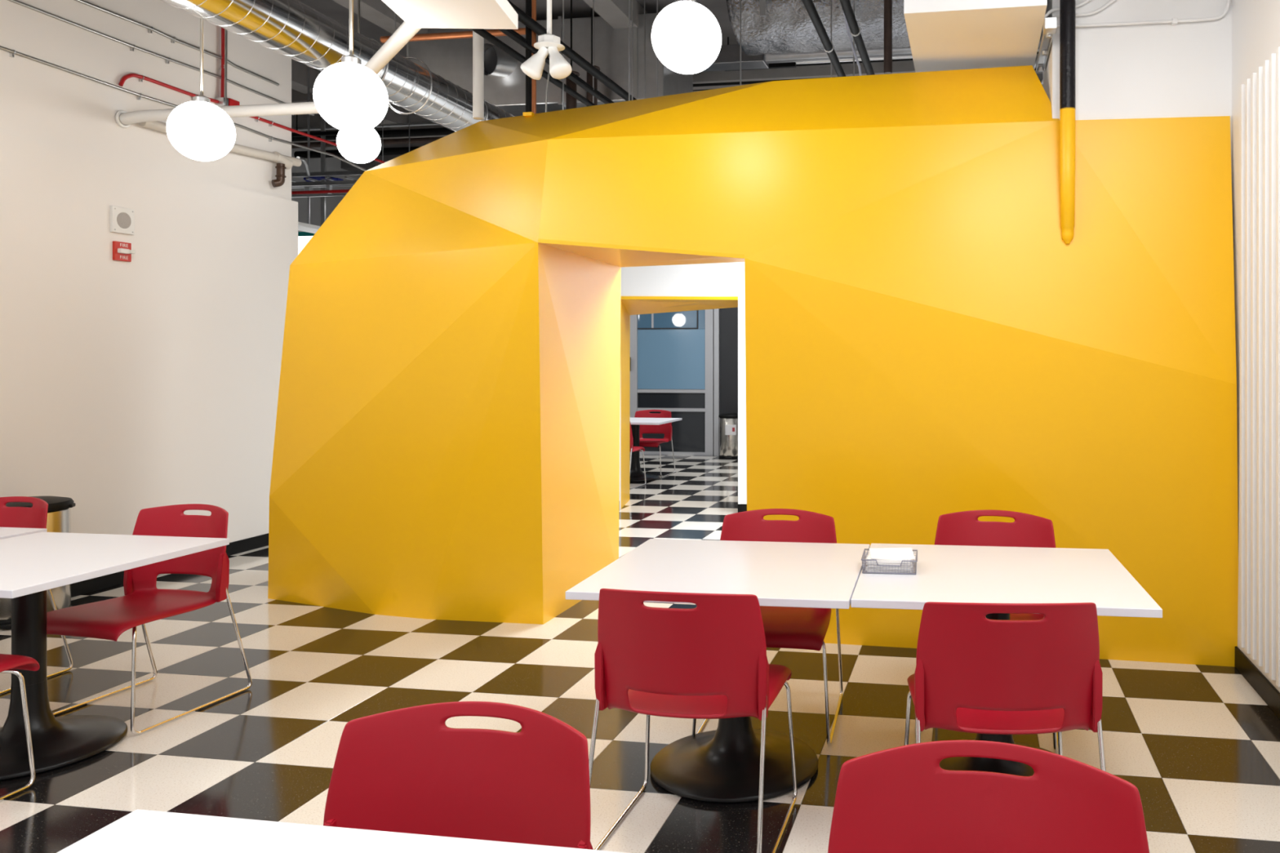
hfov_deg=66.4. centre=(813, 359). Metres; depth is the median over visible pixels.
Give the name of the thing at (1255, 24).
wall
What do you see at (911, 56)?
conduit
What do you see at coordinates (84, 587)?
baseboard
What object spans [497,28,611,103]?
pipe
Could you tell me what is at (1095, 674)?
socket
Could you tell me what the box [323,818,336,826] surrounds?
socket
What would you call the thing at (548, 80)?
conduit
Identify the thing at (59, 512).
trash can
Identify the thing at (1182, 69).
wall
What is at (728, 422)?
trash can
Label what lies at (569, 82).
valve
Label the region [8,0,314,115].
conduit
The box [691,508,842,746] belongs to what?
chair
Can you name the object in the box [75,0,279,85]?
conduit
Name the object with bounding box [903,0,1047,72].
ceiling soffit
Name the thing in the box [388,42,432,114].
hanger
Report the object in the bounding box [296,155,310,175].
conduit
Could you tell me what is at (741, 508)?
baseboard
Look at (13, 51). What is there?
conduit
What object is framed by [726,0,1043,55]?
duct
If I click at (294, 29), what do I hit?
spiral duct
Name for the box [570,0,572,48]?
rod
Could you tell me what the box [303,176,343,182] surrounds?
cable bundle
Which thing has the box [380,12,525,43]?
copper pipe
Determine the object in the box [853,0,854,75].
rod
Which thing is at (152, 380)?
wall
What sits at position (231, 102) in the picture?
junction box
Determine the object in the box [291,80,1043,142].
trim
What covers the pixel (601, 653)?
bracket
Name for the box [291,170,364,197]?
cable tray
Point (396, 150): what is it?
pipe
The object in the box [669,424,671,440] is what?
socket
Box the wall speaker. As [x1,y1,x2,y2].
[110,205,134,235]
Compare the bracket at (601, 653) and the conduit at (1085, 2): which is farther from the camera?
the conduit at (1085, 2)
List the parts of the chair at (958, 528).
sled leg, backrest, seat, sled leg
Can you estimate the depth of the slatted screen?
4.06 m
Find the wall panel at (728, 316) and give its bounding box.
[720,306,737,413]
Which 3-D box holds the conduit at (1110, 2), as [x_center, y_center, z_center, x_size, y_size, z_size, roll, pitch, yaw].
[1.361,-1.760,4.771,0.401,0.150,0.015,0,0,9]
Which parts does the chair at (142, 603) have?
sled leg, seat, backrest, sled leg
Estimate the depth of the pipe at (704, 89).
10.12 m
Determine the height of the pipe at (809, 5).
0.066 m
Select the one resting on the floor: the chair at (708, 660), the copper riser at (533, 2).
the chair at (708, 660)
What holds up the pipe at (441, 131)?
hanging from the ceiling
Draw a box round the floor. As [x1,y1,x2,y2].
[0,454,1279,852]
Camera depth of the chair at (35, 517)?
4.54 m
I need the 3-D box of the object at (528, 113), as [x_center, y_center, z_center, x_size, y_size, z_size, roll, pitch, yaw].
[-1.760,-2.314,5.918,0.060,1.620,0.040,0,0,9]
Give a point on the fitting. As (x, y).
(221, 100)
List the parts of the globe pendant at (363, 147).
rod, globe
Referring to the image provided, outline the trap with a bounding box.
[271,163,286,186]
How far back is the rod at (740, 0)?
6.98 m
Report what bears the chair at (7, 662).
on the floor
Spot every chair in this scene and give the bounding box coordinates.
[0,496,73,694]
[0,653,39,801]
[46,503,252,735]
[323,701,593,849]
[588,588,797,852]
[629,423,645,490]
[634,409,675,477]
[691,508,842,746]
[827,740,1149,852]
[904,601,1106,771]
[914,510,1057,753]
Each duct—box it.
[160,0,515,131]
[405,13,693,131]
[701,40,1040,71]
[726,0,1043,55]
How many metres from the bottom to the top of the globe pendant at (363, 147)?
1.665 m
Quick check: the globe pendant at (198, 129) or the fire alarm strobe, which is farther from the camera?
the fire alarm strobe
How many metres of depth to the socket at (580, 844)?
1.67 m
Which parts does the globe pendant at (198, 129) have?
globe, rod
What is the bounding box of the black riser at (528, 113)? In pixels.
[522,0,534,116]
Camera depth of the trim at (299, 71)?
10.28 m
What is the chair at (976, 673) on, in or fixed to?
on the floor
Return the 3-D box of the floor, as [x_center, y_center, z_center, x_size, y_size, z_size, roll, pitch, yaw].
[-2.305,1.535,6.262,11.800,0.120,18.400,0,0,9]
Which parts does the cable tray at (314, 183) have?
rail, rail, rail, rail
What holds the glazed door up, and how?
in the wall
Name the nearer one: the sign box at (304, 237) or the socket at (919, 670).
the socket at (919, 670)
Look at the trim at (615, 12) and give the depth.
8.09 m
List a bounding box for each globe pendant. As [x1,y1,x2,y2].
[166,17,235,160]
[312,0,388,132]
[336,0,381,163]
[651,0,721,74]
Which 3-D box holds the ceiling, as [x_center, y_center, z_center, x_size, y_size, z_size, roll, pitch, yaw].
[-2.305,-3.200,6.262,11.800,0.150,18.800,0,0,9]
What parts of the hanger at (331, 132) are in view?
rod, cross rail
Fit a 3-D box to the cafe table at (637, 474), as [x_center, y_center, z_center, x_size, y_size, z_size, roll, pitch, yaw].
[-2.190,1.109,11.778,0.914,0.728,0.914,0,0,9]
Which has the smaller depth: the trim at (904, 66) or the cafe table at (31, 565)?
the cafe table at (31, 565)
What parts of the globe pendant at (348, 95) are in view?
globe, rod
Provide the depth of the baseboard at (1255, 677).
4.21 m
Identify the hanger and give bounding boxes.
[291,114,339,137]
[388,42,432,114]
[724,36,795,71]
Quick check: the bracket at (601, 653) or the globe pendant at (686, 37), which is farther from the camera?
the globe pendant at (686, 37)
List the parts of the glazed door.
thin rail, pane, pane, rail, rail, pane, rail, pane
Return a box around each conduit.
[0,45,367,170]
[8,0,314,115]
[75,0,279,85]
[118,73,218,102]
[223,28,227,106]
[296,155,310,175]
[545,53,550,111]
[768,48,1039,64]
[795,51,1038,66]
[1044,0,1090,17]
[1053,0,1115,17]
[1057,0,1231,26]
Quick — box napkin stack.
[865,547,915,573]
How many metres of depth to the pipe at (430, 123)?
11.36 m
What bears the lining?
attached to the wall at (713, 279)
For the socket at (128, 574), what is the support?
attached to the chair at (142, 603)
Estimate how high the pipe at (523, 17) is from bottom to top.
0.060 m
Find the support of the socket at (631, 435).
attached to the chair at (633, 448)
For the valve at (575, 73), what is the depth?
8.24 m
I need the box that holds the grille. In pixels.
[116,212,131,228]
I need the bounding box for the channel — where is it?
[1035,16,1057,71]
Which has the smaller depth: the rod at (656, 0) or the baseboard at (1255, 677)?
the baseboard at (1255, 677)
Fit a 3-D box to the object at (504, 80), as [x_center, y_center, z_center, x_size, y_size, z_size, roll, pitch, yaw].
[-2.455,-2.648,8.868,2.450,0.783,1.129,0,0,9]
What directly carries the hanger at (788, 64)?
hanging from the ceiling
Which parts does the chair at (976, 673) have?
sled leg, seat, backrest, sled leg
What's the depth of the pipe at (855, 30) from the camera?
5.75 m
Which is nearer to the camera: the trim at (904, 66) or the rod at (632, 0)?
the rod at (632, 0)
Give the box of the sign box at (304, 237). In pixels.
[297,115,325,254]
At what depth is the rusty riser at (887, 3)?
5.88 m
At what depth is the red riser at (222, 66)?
7.14 m
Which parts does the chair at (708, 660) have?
sled leg, backrest, seat, sled leg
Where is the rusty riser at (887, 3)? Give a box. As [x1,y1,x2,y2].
[884,0,892,74]
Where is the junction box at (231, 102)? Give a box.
[226,97,239,106]
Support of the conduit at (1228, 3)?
attached to the wall at (1182, 69)
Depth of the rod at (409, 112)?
9.81 m
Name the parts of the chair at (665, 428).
backrest, seat, sled leg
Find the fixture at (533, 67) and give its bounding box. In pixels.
[520,0,571,79]
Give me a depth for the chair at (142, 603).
4.18 m
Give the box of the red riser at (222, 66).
[219,26,224,97]
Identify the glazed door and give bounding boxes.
[630,308,719,456]
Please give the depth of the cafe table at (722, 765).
3.35 m
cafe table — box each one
[0,527,46,539]
[0,532,229,781]
[57,809,625,852]
[565,538,869,803]
[629,417,682,482]
[850,543,1162,776]
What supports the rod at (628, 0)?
hanging from the ceiling
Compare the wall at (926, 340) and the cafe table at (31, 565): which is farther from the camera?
the wall at (926, 340)
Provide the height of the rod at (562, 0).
1.579 m
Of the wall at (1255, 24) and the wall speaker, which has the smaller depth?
the wall at (1255, 24)
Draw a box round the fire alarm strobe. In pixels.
[112,240,135,262]
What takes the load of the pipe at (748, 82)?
hanging from the ceiling
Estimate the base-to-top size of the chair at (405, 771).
0.818 m
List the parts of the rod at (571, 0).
stem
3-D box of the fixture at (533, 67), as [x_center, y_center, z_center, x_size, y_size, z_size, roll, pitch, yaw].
[-1.339,-2.268,4.829,0.269,1.710,0.164,0,0,9]
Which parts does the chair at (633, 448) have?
sled leg, seat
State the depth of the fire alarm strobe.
6.25 m
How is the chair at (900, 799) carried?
on the floor
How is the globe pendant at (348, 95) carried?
hanging from the ceiling
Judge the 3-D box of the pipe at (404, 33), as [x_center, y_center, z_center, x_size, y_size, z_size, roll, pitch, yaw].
[-2.835,-1.591,5.454,3.882,0.116,0.774,0,0,37]
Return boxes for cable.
[842,9,862,75]
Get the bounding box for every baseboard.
[71,533,268,597]
[618,503,746,512]
[1234,646,1279,719]
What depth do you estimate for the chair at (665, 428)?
12.42 m
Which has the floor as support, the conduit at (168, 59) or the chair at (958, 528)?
the chair at (958, 528)
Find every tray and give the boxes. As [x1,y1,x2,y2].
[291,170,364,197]
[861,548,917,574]
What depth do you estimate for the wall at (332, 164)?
13.60 m
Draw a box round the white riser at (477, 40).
[472,31,484,119]
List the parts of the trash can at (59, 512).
lid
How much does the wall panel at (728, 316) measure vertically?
3.200 m
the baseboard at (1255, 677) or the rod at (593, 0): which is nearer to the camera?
the baseboard at (1255, 677)
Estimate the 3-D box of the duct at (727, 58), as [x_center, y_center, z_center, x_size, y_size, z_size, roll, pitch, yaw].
[1.212,-2.869,8.212,4.900,0.508,0.220,0,0,9]
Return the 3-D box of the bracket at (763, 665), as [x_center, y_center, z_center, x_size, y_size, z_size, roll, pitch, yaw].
[-0.143,0.945,2.781,0.025,0.209,0.052,0,0,9]
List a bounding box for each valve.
[565,77,576,91]
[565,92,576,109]
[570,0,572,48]
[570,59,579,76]
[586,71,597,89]
[586,91,597,105]
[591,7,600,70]
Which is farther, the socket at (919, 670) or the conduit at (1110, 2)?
the conduit at (1110, 2)
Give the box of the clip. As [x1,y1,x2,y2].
[1171,17,1177,25]
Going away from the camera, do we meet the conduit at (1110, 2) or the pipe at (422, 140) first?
the conduit at (1110, 2)
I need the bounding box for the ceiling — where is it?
[291,0,1043,146]
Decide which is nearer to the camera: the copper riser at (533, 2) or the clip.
the clip
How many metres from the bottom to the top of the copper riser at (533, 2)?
1.590 m
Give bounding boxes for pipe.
[115,21,421,128]
[137,120,301,169]
[250,115,385,163]
[291,43,382,194]
[291,114,444,148]
[291,127,455,141]
[292,121,438,131]
[293,146,421,158]
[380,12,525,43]
[390,88,711,105]
[470,28,595,106]
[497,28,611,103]
[507,0,636,101]
[509,29,614,102]
[693,66,1038,86]
[801,0,845,76]
[839,0,875,75]
[1059,0,1075,244]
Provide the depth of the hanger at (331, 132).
10.63 m
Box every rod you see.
[408,111,409,151]
[562,0,564,110]
[592,0,594,103]
[628,0,630,100]
[631,0,632,100]
[644,0,645,98]
[656,0,657,97]
[739,0,741,85]
[830,0,831,77]
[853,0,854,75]
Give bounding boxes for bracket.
[594,642,607,711]
[758,651,768,720]
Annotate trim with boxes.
[291,53,1043,104]
[291,59,429,143]
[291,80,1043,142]
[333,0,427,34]
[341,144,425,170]
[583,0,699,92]
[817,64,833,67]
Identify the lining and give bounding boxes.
[619,296,740,509]
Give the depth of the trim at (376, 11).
8.07 m
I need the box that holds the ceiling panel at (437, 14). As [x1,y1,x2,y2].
[382,0,518,29]
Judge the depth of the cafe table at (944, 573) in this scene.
3.25 m
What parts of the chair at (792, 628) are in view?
sled leg, backrest, seat, sled leg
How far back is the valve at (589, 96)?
8.19 m
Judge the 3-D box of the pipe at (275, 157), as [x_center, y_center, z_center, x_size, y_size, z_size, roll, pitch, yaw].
[-4.389,-1.609,7.175,0.082,0.117,1.511,0,0,9]
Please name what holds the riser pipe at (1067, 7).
attached to the ceiling
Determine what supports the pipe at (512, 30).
hanging from the rod at (593, 0)
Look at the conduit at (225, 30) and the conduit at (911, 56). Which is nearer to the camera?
the conduit at (225, 30)
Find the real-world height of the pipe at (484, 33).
0.044 m
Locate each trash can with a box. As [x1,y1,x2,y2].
[0,496,75,629]
[718,413,737,459]
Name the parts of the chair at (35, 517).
backrest, sled leg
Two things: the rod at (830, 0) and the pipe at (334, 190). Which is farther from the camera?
the pipe at (334, 190)
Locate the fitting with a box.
[215,97,228,106]
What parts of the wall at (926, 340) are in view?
facet panel, facet panel, facet panel, facet panel, facet panel, facet panel, facet panel, facet panel, doorway lining panel, doorway lining panel, facet panel, doorway lining panel, facet panel, facet panel, facet panel, facet panel, facet panel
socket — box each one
[123,568,133,595]
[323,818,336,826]
[577,840,593,849]
[630,433,633,451]
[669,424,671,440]
[914,659,924,731]
[1088,660,1102,732]
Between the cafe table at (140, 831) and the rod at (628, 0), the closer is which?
the cafe table at (140, 831)
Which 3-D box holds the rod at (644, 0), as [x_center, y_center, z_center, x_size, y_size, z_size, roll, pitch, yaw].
[-1.361,-2.334,7.727,0.011,1.579,0.010,0,0,9]
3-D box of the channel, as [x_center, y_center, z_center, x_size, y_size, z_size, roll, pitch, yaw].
[1.188,-1.597,4.896,0.060,0.065,0.710,0,0,9]
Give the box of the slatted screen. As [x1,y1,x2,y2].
[1239,46,1279,687]
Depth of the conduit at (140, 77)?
6.57 m
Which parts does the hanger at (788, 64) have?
cross rail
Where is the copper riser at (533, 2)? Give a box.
[531,0,536,113]
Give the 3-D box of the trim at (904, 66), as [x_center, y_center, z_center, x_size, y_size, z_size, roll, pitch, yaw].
[-1.692,-2.974,9.952,11.800,0.299,0.280,0,0,9]
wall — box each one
[0,0,297,542]
[267,65,1238,666]
[291,146,361,231]
[619,262,746,511]
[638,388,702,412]
[1043,0,1231,173]
[1231,0,1279,692]
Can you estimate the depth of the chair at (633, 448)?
10.91 m
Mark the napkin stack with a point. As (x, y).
(883, 556)
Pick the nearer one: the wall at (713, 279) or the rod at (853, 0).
the rod at (853, 0)
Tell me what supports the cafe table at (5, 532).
on the floor
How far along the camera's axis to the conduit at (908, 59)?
9.31 m
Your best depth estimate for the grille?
6.27 m
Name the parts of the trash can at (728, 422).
lid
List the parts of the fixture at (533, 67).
spot bulb, stem, canopy plate, spot bulb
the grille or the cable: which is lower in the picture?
the grille
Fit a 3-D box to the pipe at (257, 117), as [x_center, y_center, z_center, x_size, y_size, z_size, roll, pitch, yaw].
[-4.136,-1.851,8.886,0.037,0.128,2.962,0,0,9]
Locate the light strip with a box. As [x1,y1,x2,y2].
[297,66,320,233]
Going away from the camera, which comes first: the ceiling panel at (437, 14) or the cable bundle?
the ceiling panel at (437, 14)

